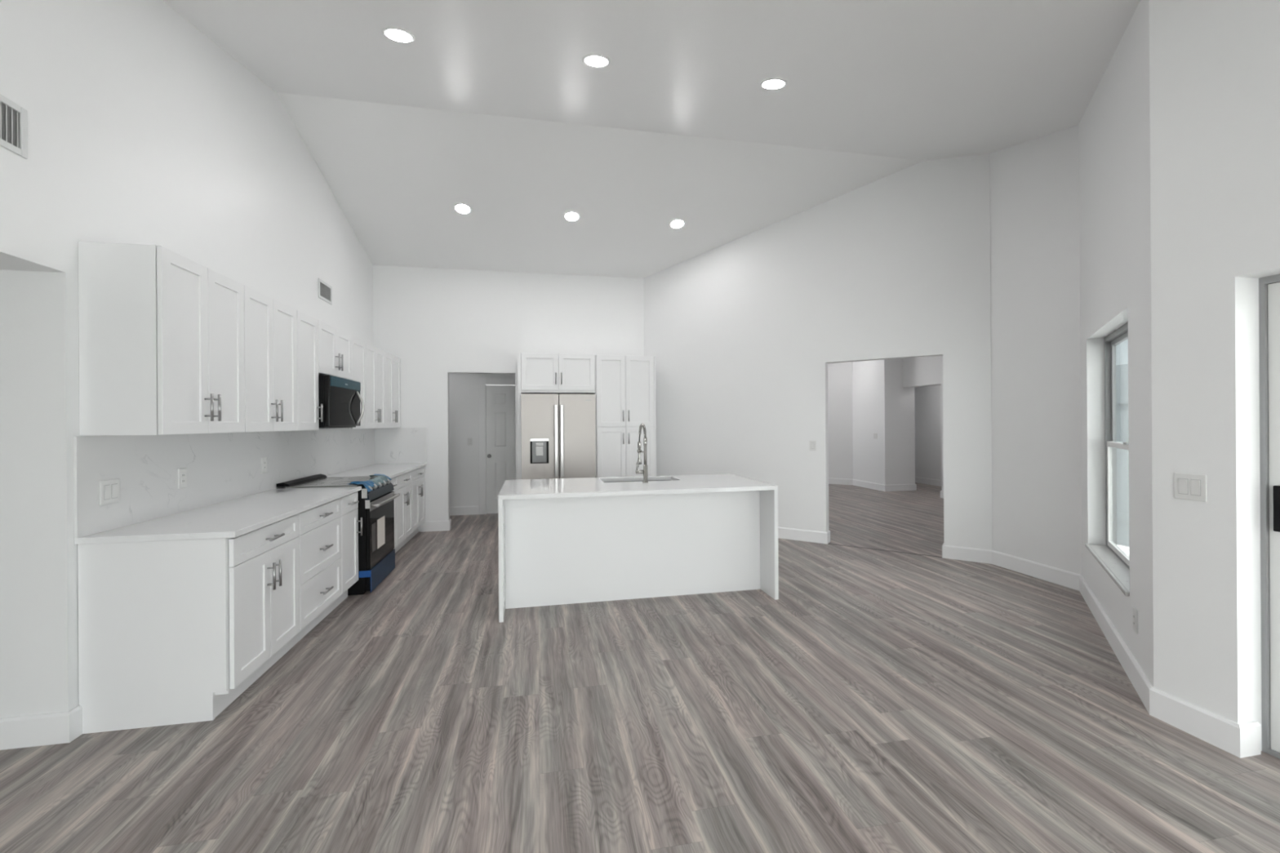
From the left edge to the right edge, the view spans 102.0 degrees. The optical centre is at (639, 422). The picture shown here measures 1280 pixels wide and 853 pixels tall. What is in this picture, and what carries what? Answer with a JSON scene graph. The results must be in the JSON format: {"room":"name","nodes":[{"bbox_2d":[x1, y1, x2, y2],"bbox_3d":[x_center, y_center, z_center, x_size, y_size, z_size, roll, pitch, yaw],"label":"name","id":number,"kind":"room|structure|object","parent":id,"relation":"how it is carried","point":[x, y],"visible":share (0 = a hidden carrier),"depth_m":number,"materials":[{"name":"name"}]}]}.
{"room":"kitchen","nodes":[
{"label":"kitchen","id":0,"kind":"room"},
{"bbox_2d":[0,261,31,271],"bbox_3d":[-3.421,-0.738,0.209,2.180,0.120,4.140,0,0,-11],"label":"ceiling","id":1,"kind":"structure","parent":0,"point":[3,266],"depth_m":2.28,"materials":[{"name":"white paint"}]},
{"bbox_2d":[0,270,36,717],"bbox_3d":[-3.804,0.390,2.179,2.180,2.130,0.120,0,0,-11],"label":"wall","id":2,"kind":"structure","parent":0,"point":[18,697],"depth_m":2.32,"materials":[{"name":"white paint"}]},
{"bbox_2d":[0,705,82,750],"bbox_3d":[-3.664,1.386,2.162,2.196,0.135,0.066,0,0,-11],"label":"baseboard","id":3,"kind":"structure","parent":2,"relation":"attached to","point":[60,727],"depth_m":2.32,"materials":[{"name":"white paint"}]},
{"bbox_2d":[0,0,373,714],"bbox_3d":[-2.583,-0.648,1.899,0.120,4.190,9.930,0,0,-11],"label":"wall","id":4,"kind":"structure","parent":0,"point":[143,129],"depth_m":2.68,"materials":[{"name":"white paint"}]},
{"bbox_2d":[0,93,27,159],"bbox_3d":[-2.543,-1.208,2.013,0.010,0.205,0.330,0,0,-11],"label":"air vent","id":5,"kind":"object","parent":4,"relation":"in","point":[10,140],"visible":1,"depth_m":2.12,"materials":[{"name":"white metal"}]},
{"bbox_2d":[78,240,244,435],"bbox_3d":[-2.509,-0.395,2.810,0.375,0.910,0.718,0,0,-11],"label":"upper cabinet","id":6,"kind":"object","parent":4,"relation":"attached to","point":[162,331],"visible":1,"depth_m":2.48,"materials":[{"name":"white paint"}]},
{"bbox_2d":[73,428,374,537],"bbox_3d":[-3.042,0.301,4.586,0.012,0.469,4.475,0,0,-11],"label":"backsplash","id":7,"kind":"structure","parent":4,"relation":"attached to","point":[223,467],"depth_m":3.18,"materials":[{"name":"stone"}]},
{"bbox_2d":[99,478,119,505],"bbox_3d":[-2.629,0.342,2.572,0.013,0.118,0.118,0,0,-11],"label":"wall switch","id":8,"kind":"object","parent":7,"relation":"attached to","point":[109,490],"visible":1,"depth_m":2.56,"materials":[{"name":"white plastic"}]},
{"bbox_2d":[177,467,186,488],"bbox_3d":[-2.734,0.331,3.097,0.010,0.118,0.072,0,0,-11],"label":"power outlet","id":9,"kind":"object","parent":7,"relation":"attached to","point":[182,473],"visible":1,"depth_m":3.09,"materials":[{"name":"white plastic"}]},
{"bbox_2d":[181,471,185,484],"bbox_3d":[-2.731,0.331,3.097,0.002,0.068,0.033,0,0,-11],"label":"receptacle","id":10,"kind":"object","parent":9,"relation":"attached to","point":[183,473],"depth_m":3.10,"materials":[{"name":"grey plastic"}]},
{"bbox_2d":[261,457,266,473],"bbox_3d":[-2.918,0.329,4.024,0.010,0.118,0.072,0,0,-11],"label":"power outlet","id":11,"kind":"object","parent":7,"relation":"attached to","point":[264,460],"visible":1,"depth_m":4.02,"materials":[{"name":"white plastic"}]},
{"bbox_2d":[263,460,266,469],"bbox_3d":[-2.915,0.329,4.024,0.002,0.068,0.033,0,0,-11],"label":"receptacle","id":12,"kind":"object","parent":11,"relation":"attached to","point":[264,461],"depth_m":4.02,"materials":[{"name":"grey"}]},
{"bbox_2d":[244,284,297,432],"bbox_3d":[-2.648,-0.394,3.513,0.375,0.910,0.713,0,0,-11],"label":"upper cabinet","id":13,"kind":"object","parent":4,"relation":"attached to","point":[270,325],"visible":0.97,"depth_m":3.48,"materials":[{"name":"white paint"}]},
{"bbox_2d":[296,310,323,431],"bbox_3d":[-2.755,-0.393,4.053,0.375,0.910,0.387,0,0,-11],"label":"upper cabinet","id":14,"kind":"object","parent":4,"relation":"attached to","point":[308,416],"visible":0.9,"depth_m":4.08,"materials":[{"name":"white paint"}]},
{"bbox_2d":[318,278,332,305],"bbox_3d":[-3.184,-1.324,5.242,0.010,0.190,0.330,0,0,-11],"label":"air vent","id":15,"kind":"object","parent":4,"relation":"in","point":[325,291],"visible":1,"depth_m":5.25,"materials":[{"name":"white metal"}]},
{"bbox_2d":[318,320,351,380],"bbox_3d":[-2.871,-0.630,4.630,0.375,0.434,0.787,0,0,-11],"label":"upper cabinet","id":16,"kind":"object","parent":4,"relation":"attached to","point":[335,345],"visible":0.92,"depth_m":4.60,"materials":[{"name":"white paint"}]},
{"bbox_2d":[318,374,364,428],"bbox_3d":[-2.817,-0.172,4.641,0.471,0.446,0.773,0,0,-11],"label":"microwave","id":17,"kind":"object","parent":16,"relation":"attached to","point":[340,398],"visible":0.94,"depth_m":4.51,"materials":[{"name":"black metal"}]},
{"bbox_2d":[319,336,365,429],"bbox_3d":[-3.007,-0.392,5.214,0.334,0.910,0.410,0,0,-11],"label":"upper cabinet","id":18,"kind":"object","parent":4,"relation":"attached to","point":[358,346],"visible":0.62,"depth_m":5.30,"materials":[{"name":"white paint"}]},
{"bbox_2d":[365,342,385,428],"bbox_3d":[-3.095,-0.391,5.766,0.375,0.910,0.706,0,0,-11],"label":"upper cabinet","id":19,"kind":"object","parent":4,"relation":"attached to","point":[375,357],"visible":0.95,"depth_m":5.76,"materials":[{"name":"white paint"}]},
{"bbox_2d":[385,351,400,427],"bbox_3d":[-3.233,-0.390,6.461,0.375,0.910,0.709,0,0,-11],"label":"upper cabinet","id":20,"kind":"object","parent":4,"relation":"attached to","point":[393,363],"visible":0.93,"depth_m":6.46,"materials":[{"name":"white paint"}]},
{"bbox_2d":[448,373,515,514],"bbox_3d":[-2.992,0.230,8.153,3.500,2.440,0.120,0,0,-11],"label":"wall","id":21,"kind":"structure","parent":0,"point":[463,387],"depth_m":8.14,"materials":[{"name":"white paint"}]},
{"bbox_2d":[449,506,478,515],"bbox_3d":[-3.558,1.386,7.970,2.065,0.135,0.016,0,0,-11],"label":"baseboard","id":22,"kind":"structure","parent":21,"relation":"attached to","point":[461,510],"depth_m":8.12,"materials":[{"name":"white paint"}]},
{"bbox_2d":[467,437,472,445],"bbox_3d":[-2.675,0.297,8.148,0.072,0.118,0.013,0,0,-11],"label":"wall switch","id":23,"kind":"object","parent":21,"relation":"attached to","point":[469,439],"visible":1,"depth_m":8.15,"materials":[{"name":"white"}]},
{"bbox_2d":[478,377,515,514],"bbox_3d":[-2.055,0.368,8.265,0.990,2.150,0.116,0,0,-11],"label":"door","id":24,"kind":"structure","parent":21,"relation":"in","point":[496,396],"depth_m":8.24,"materials":[{"name":"white paint"}]},
{"bbox_2d":[373,265,644,531],"bbox_3d":[-1.675,-0.318,7.202,3.720,3.517,0.120,0,0,-11],"label":"wall","id":25,"kind":"structure","parent":0,"point":[439,322],"depth_m":7.03,"materials":[{"name":"white paint"}]},
{"bbox_2d":[374,427,426,463],"bbox_3d":[-3.156,0.302,6.840,0.639,0.469,0.012,0,0,-11],"label":"backsplash","id":26,"kind":"structure","parent":25,"relation":"attached to","point":[392,445],"depth_m":6.83,"materials":[{"name":"stone"}]},
{"bbox_2d":[420,518,451,532],"bbox_3d":[-2.747,1.380,6.979,0.368,0.135,0.136,0,0,-11],"label":"baseboard","id":27,"kind":"structure","parent":25,"relation":"attached to","point":[430,526],"depth_m":6.92,"materials":[{"name":"white paint"}]},
{"bbox_2d":[0,482,1279,852],"bbox_3d":[1.229,1.569,5.033,13.150,0.295,14.900,0,0,-11],"label":"floor","id":28,"kind":"structure","parent":0,"point":[889,701],"depth_m":2.35,"materials":[{"name":"grey plastic"}]},
{"bbox_2d":[77,514,299,733],"bbox_3d":[-2.354,1.004,2.836,0.669,0.882,0.744,0,0,-11],"label":"base cabinet","id":29,"kind":"object","parent":28,"relation":"on","point":[171,632],"visible":0.99,"depth_m":2.48,"materials":[{"name":"white paint"}]},
{"bbox_2d":[74,486,361,544],"bbox_3d":[-2.470,0.547,3.362,0.654,0.030,1.853,0,0,-11],"label":"countertop","id":30,"kind":"structure","parent":29,"relation":"on","point":[235,517],"depth_m":2.89,"materials":[{"name":"white stone"}]},
{"bbox_2d":[285,497,342,653],"bbox_3d":[-2.496,1.005,3.550,0.669,0.882,0.710,0,0,-11],"label":"base cabinet","id":31,"kind":"object","parent":28,"relation":"on","point":[319,526],"visible":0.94,"depth_m":3.56,"materials":[{"name":"white paint"}]},
{"bbox_2d":[276,474,400,595],"bbox_3d":[-2.650,0.968,4.664,0.773,0.958,0.768,0,0,-11],"label":"range","id":32,"kind":"object","parent":28,"relation":"on","point":[376,553],"visible":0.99,"depth_m":4.50,"materials":[{"name":"black metal"}]},
{"bbox_2d":[284,475,377,488],"bbox_3d":[-2.709,0.527,4.654,0.540,0.012,0.766,0,0,-11],"label":"cooktop","id":33,"kind":"object","parent":32,"relation":"in","point":[317,481],"depth_m":4.51,"materials":[{"name":"black"}]},
{"bbox_2d":[329,491,362,613],"bbox_3d":[-2.602,1.006,4.085,0.669,0.882,0.378,0,0,-11],"label":"base cabinet","id":34,"kind":"object","parent":28,"relation":"on","point":[349,503],"visible":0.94,"depth_m":4.14,"materials":[{"name":"white paint"}]},
{"bbox_2d":[391,476,397,548],"bbox_3d":[-2.831,1.007,5.239,0.669,0.882,0.417,0,0,-11],"label":"base cabinet","id":35,"kind":"object","parent":28,"relation":"on","point":[393,479],"visible":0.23,"depth_m":5.45,"materials":[{"name":"white paint"}]},
{"bbox_2d":[326,462,426,478],"bbox_3d":[-2.981,0.550,5.937,0.654,0.030,1.849,0,0,-11],"label":"countertop","id":36,"kind":"structure","parent":35,"relation":"on","point":[391,470],"depth_m":5.87,"materials":[{"name":"white stone"}]},
{"bbox_2d":[393,471,412,552],"bbox_3d":[-2.940,1.008,5.792,0.669,0.882,0.709,0,0,-11],"label":"base cabinet","id":37,"kind":"object","parent":28,"relation":"on","point":[404,482],"visible":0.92,"depth_m":5.82,"materials":[{"name":"white paint"}]},
{"bbox_2d":[404,466,425,543],"bbox_3d":[-3.079,1.009,6.489,0.669,0.882,0.711,0,0,-11],"label":"base cabinet","id":38,"kind":"object","parent":28,"relation":"on","point":[418,474],"visible":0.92,"depth_m":6.51,"materials":[{"name":"white paint"}]},
{"bbox_2d":[517,352,595,479],"bbox_3d":[-1.112,0.275,6.909,0.980,2.325,0.670,0,0,-11],"label":"tall cabinet","id":39,"kind":"object","parent":28,"relation":"on","point":[558,374],"visible":0.95,"depth_m":6.61,"materials":[{"name":"white paint"}]},
{"bbox_2d":[520,393,595,479],"bbox_3d":[-1.082,0.537,6.854,0.930,1.800,0.763,0,0,-11],"label":"refrigerator","id":40,"kind":"object","parent":28,"relation":"on","point":[558,432],"visible":0.6,"depth_m":6.53,"materials":[{"name":"grey metal"}]},
{"bbox_2d":[593,355,656,477],"bbox_3d":[-0.232,0.274,7.063,0.800,2.315,0.629,0,0,-11],"label":"pantry cabinet","id":41,"kind":"object","parent":28,"relation":"on","point":[624,393],"visible":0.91,"depth_m":6.79,"materials":[{"name":"white paint"}]},
{"bbox_2d":[497,473,778,622],"bbox_3d":[-0.061,0.973,4.472,2.176,0.914,1.070,0,0,-12],"label":"kitchen island","id":42,"kind":"object","parent":28,"relation":"on","point":[583,540],"visible":1,"depth_m":4.20,"materials":[{"name":"white wood"}]},
{"bbox_2d":[497,473,777,499],"bbox_3d":[-0.060,0.532,4.453,2.176,0.031,1.030,0,0,-12],"label":"island countertop","id":43,"kind":"structure","parent":42,"relation":"on","point":[583,486],"depth_m":4.21,"materials":[{"name":"white stone"}]},
{"bbox_2d":[603,480,672,482],"bbox_3d":[-0.006,0.661,4.720,0.714,0.226,0.354,0,0,-12],"label":"sink","id":44,"kind":"object","parent":43,"relation":"in","point":[651,480],"visible":0.02,"depth_m":4.88,"materials":[{"name":"silver metal"}]},
{"bbox_2d":[635,423,648,483],"bbox_3d":[-0.003,0.261,4.541,0.107,0.510,0.256,0,0,-11],"label":"kitchen faucet","id":45,"kind":"object","parent":43,"relation":"on","point":[644,471],"visible":1,"depth_m":4.43,"materials":[{"name":"silver metal"}]},
{"bbox_2d":[163,0,1140,278],"bbox_3d":[0.697,-1.956,2.537,6.820,1.856,10.200,0,0,-11],"label":"ceiling","id":46,"kind":"structure","parent":0,"point":[494,108],"depth_m":4.18,"materials":[{"name":"white paint"}]},
{"bbox_2d":[382,26,415,43],"bbox_3d":[-1.528,-2.451,3.279,0.192,0.047,0.187,0,0,-7],"label":"recessed light","id":47,"kind":"object","parent":46,"relation":"in","point":[396,34],"visible":1,"depth_m":3.27,"materials":[{"name":"white paint"}]},
{"bbox_2d":[453,203,471,214],"bbox_3d":[-1.990,-2.402,5.816,0.192,0.053,0.186,0,0,-7],"label":"recessed light","id":48,"kind":"object","parent":46,"relation":"in","point":[461,208],"visible":1,"depth_m":5.81,"materials":[{"name":"white paint"}]},
{"bbox_2d":[563,211,580,222],"bbox_3d":[-0.795,-2.409,6.053,0.192,0.053,0.186,0,0,-7],"label":"recessed light","id":49,"kind":"object","parent":46,"relation":"in","point":[571,216],"visible":1,"depth_m":6.05,"materials":[{"name":"white paint"}]},
{"bbox_2d":[582,53,610,67],"bbox_3d":[-0.297,-2.459,3.523,0.192,0.047,0.187,0,0,-7],"label":"recessed light","id":50,"kind":"object","parent":46,"relation":"in","point":[594,60],"visible":1,"depth_m":3.52,"materials":[{"name":"white paint"}]},
{"bbox_2d":[669,218,684,228],"bbox_3d":[0.452,-2.417,6.301,0.192,0.053,0.186,0,0,-7],"label":"recessed light","id":51,"kind":"object","parent":46,"relation":"in","point":[677,223],"visible":1,"depth_m":6.29,"materials":[{"name":"white paint"}]},
{"bbox_2d":[760,78,786,89],"bbox_3d":[0.973,-2.467,3.775,0.192,0.047,0.187,0,0,-7],"label":"recessed light","id":52,"kind":"object","parent":46,"relation":"in","point":[771,83],"visible":1,"depth_m":3.77,"materials":[{"name":"white paint"}]},
{"bbox_2d":[643,153,992,550],"bbox_3d":[1.817,-0.677,6.379,4.151,4.190,0.120,0,0,34],"label":"wall","id":53,"kind":"structure","parent":0,"point":[743,334],"depth_m":6.10,"materials":[{"name":"white paint"}]},
{"bbox_2d":[777,526,830,543],"bbox_3d":[1.538,1.353,6.565,1.658,0.135,0.136,0,0,34],"label":"baseboard","id":54,"kind":"structure","parent":53,"relation":"attached to","point":[815,536],"depth_m":6.20,"materials":[{"name":"white paint"}]},
{"bbox_2d":[809,440,816,450],"bbox_3d":[2.048,0.273,6.147,0.075,0.118,0.013,0,0,34],"label":"wall switch","id":55,"kind":"object","parent":53,"relation":"attached to","point":[812,443],"visible":1,"depth_m":6.14,"materials":[{"name":"white plastic"}]},
{"bbox_2d":[831,543,942,557],"bbox_3d":[2.682,1.411,5.742,1.152,0.003,0.012,0,0,34],"label":"trim","id":56,"kind":"structure","parent":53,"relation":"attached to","point":[831,544],"depth_m":5.71,"materials":[{"name":"grey wood"}]},
{"bbox_2d":[827,361,853,479],"bbox_3d":[3.897,-0.095,12.265,2.174,3.000,0.120,0,0,34],"label":"wall","id":57,"kind":"structure","parent":0,"point":[839,374],"depth_m":11.75,"materials":[{"name":"white paint"}]},
{"bbox_2d":[852,358,915,484],"bbox_3d":[5.114,-0.103,11.653,0.699,3.000,2.130,0,0,-11],"label":"wall","id":58,"kind":"structure","parent":0,"point":[881,404],"depth_m":10.67,"materials":[{"name":"white paint"}]},
{"bbox_2d":[828,477,916,491],"bbox_3d":[4.276,1.335,11.633,3.391,0.135,0.653,0,0,43],"label":"baseboard","id":59,"kind":"structure","parent":58,"relation":"attached to","point":[897,487],"depth_m":10.85,"materials":[{"name":"white paint"}]},
{"bbox_2d":[873,433,877,439],"bbox_3d":[4.918,0.278,10.823,0.013,0.118,0.118,0,0,-11],"label":"wall switch","id":60,"kind":"object","parent":58,"relation":"attached to","point":[875,435],"visible":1,"depth_m":10.82,"materials":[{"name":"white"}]},
{"bbox_2d":[902,355,943,490],"bbox_3d":[5.742,-0.107,9.586,0.272,3.000,2.170,0,0,-11],"label":"wall","id":61,"kind":"structure","parent":0,"point":[923,371],"depth_m":9.99,"materials":[{"name":"white paint"}]},
{"bbox_2d":[940,490,943,497],"bbox_3d":[5.821,1.325,9.190,0.288,0.135,0.966,0,0,-11],"label":"baseboard","id":62,"kind":"structure","parent":61,"relation":"attached to","point":[941,491],"depth_m":9.60,"materials":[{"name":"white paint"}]},
{"bbox_2d":[914,385,942,479],"bbox_3d":[6.210,0.170,10.774,1.106,2.440,4.520,0,0,-11],"label":"wall","id":63,"kind":"structure","parent":0,"point":[927,398],"depth_m":11.64,"materials":[{"name":"white paint"}]},
{"bbox_2d":[915,476,942,486],"bbox_3d":[6.636,1.319,10.847,0.016,0.135,4.300,0,0,-11],"label":"baseboard","id":64,"kind":"structure","parent":63,"relation":"attached to","point":[919,480],"depth_m":11.62,"materials":[{"name":"white paint"}]},
{"bbox_2d":[990,124,1081,574],"bbox_3d":[3.652,-0.655,4.773,0.120,4.123,1.080,0,0,-11],"label":"wall","id":65,"kind":"structure","parent":0,"point":[1035,258],"depth_m":4.70,"materials":[{"name":"white paint"}]},
{"bbox_2d":[1078,0,1153,686],"bbox_3d":[3.145,-0.539,3.371,0.166,3.898,2.188,0,0,34],"label":"wall","id":66,"kind":"structure","parent":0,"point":[1114,126],"depth_m":3.03,"materials":[{"name":"white paint"}]},
{"bbox_2d":[942,542,1261,758],"bbox_3d":[3.164,1.342,3.781,0.773,0.135,3.400,0,0,13],"label":"baseboard","id":67,"kind":"structure","parent":66,"relation":"attached to","point":[1243,740],"depth_m":2.58,"materials":[{"name":"white paint"}]},
{"bbox_2d":[1084,322,1129,595],"bbox_3d":[3.187,0.160,3.445,0.183,1.626,1.383,0,0,34],"label":"window","id":68,"kind":"structure","parent":66,"relation":"attached to","point":[1110,557],"depth_m":3.93,"materials":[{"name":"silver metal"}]},
{"bbox_2d":[1133,606,1137,634],"bbox_3d":[2.662,1.061,2.786,0.010,0.125,0.075,0,0,34],"label":"power outlet","id":69,"kind":"object","parent":66,"relation":"attached to","point":[1135,611],"visible":1,"depth_m":2.77,"materials":[{"name":"white plastic"}]},
{"bbox_2d":[1133,613,1135,626],"bbox_3d":[2.659,1.061,2.787,0.002,0.068,0.033,0,0,34],"label":"receptacle","id":70,"kind":"object","parent":69,"relation":"attached to","point":[1134,614],"depth_m":2.78,"materials":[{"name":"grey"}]},
{"bbox_2d":[1149,0,1279,751],"bbox_3d":[3.026,-0.360,0.282,0.220,3.540,4.575,0,0,-11],"label":"wall","id":71,"kind":"structure","parent":0,"point":[1215,64],"depth_m":2.28,"materials":[{"name":"white paint"}]},
{"bbox_2d":[1173,472,1206,502],"bbox_3d":[2.500,0.292,2.356,0.013,0.118,0.118,0,0,-11],"label":"wall switch","id":72,"kind":"object","parent":71,"relation":"attached to","point":[1186,486],"visible":1,"depth_m":2.35,"materials":[{"name":"white plastic"}]},
{"bbox_2d":[1258,274,1279,759],"bbox_3d":[2.946,0.393,1.026,0.087,2.035,2.468,0,0,-11],"label":"door","id":73,"kind":"structure","parent":71,"relation":"in","point":[1269,286],"depth_m":2.21,"materials":[{"name":"silver metal"}]},
{"label":"outside","id":74,"kind":"structure","parent":0,"visible":0},
{"bbox_2d":[1116,544,1128,555],"bbox_3d":[1.977,1.767,2.939,55.000,0.100,55.000,0,0,-11],"label":"ground","id":75,"kind":"structure","parent":74,"point":[1125,548],"depth_m":6.93,"materials":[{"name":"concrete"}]},
{"bbox_2d":[1115,364,1128,546],"bbox_3d":[6.813,0.443,6.143,0.050,2.485,4.600,0,0,-11],"label":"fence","id":76,"kind":"object","parent":75,"relation":"on","point":[1122,371],"visible":0.02,"depth_m":7.11,"materials":[{"name":"white"}]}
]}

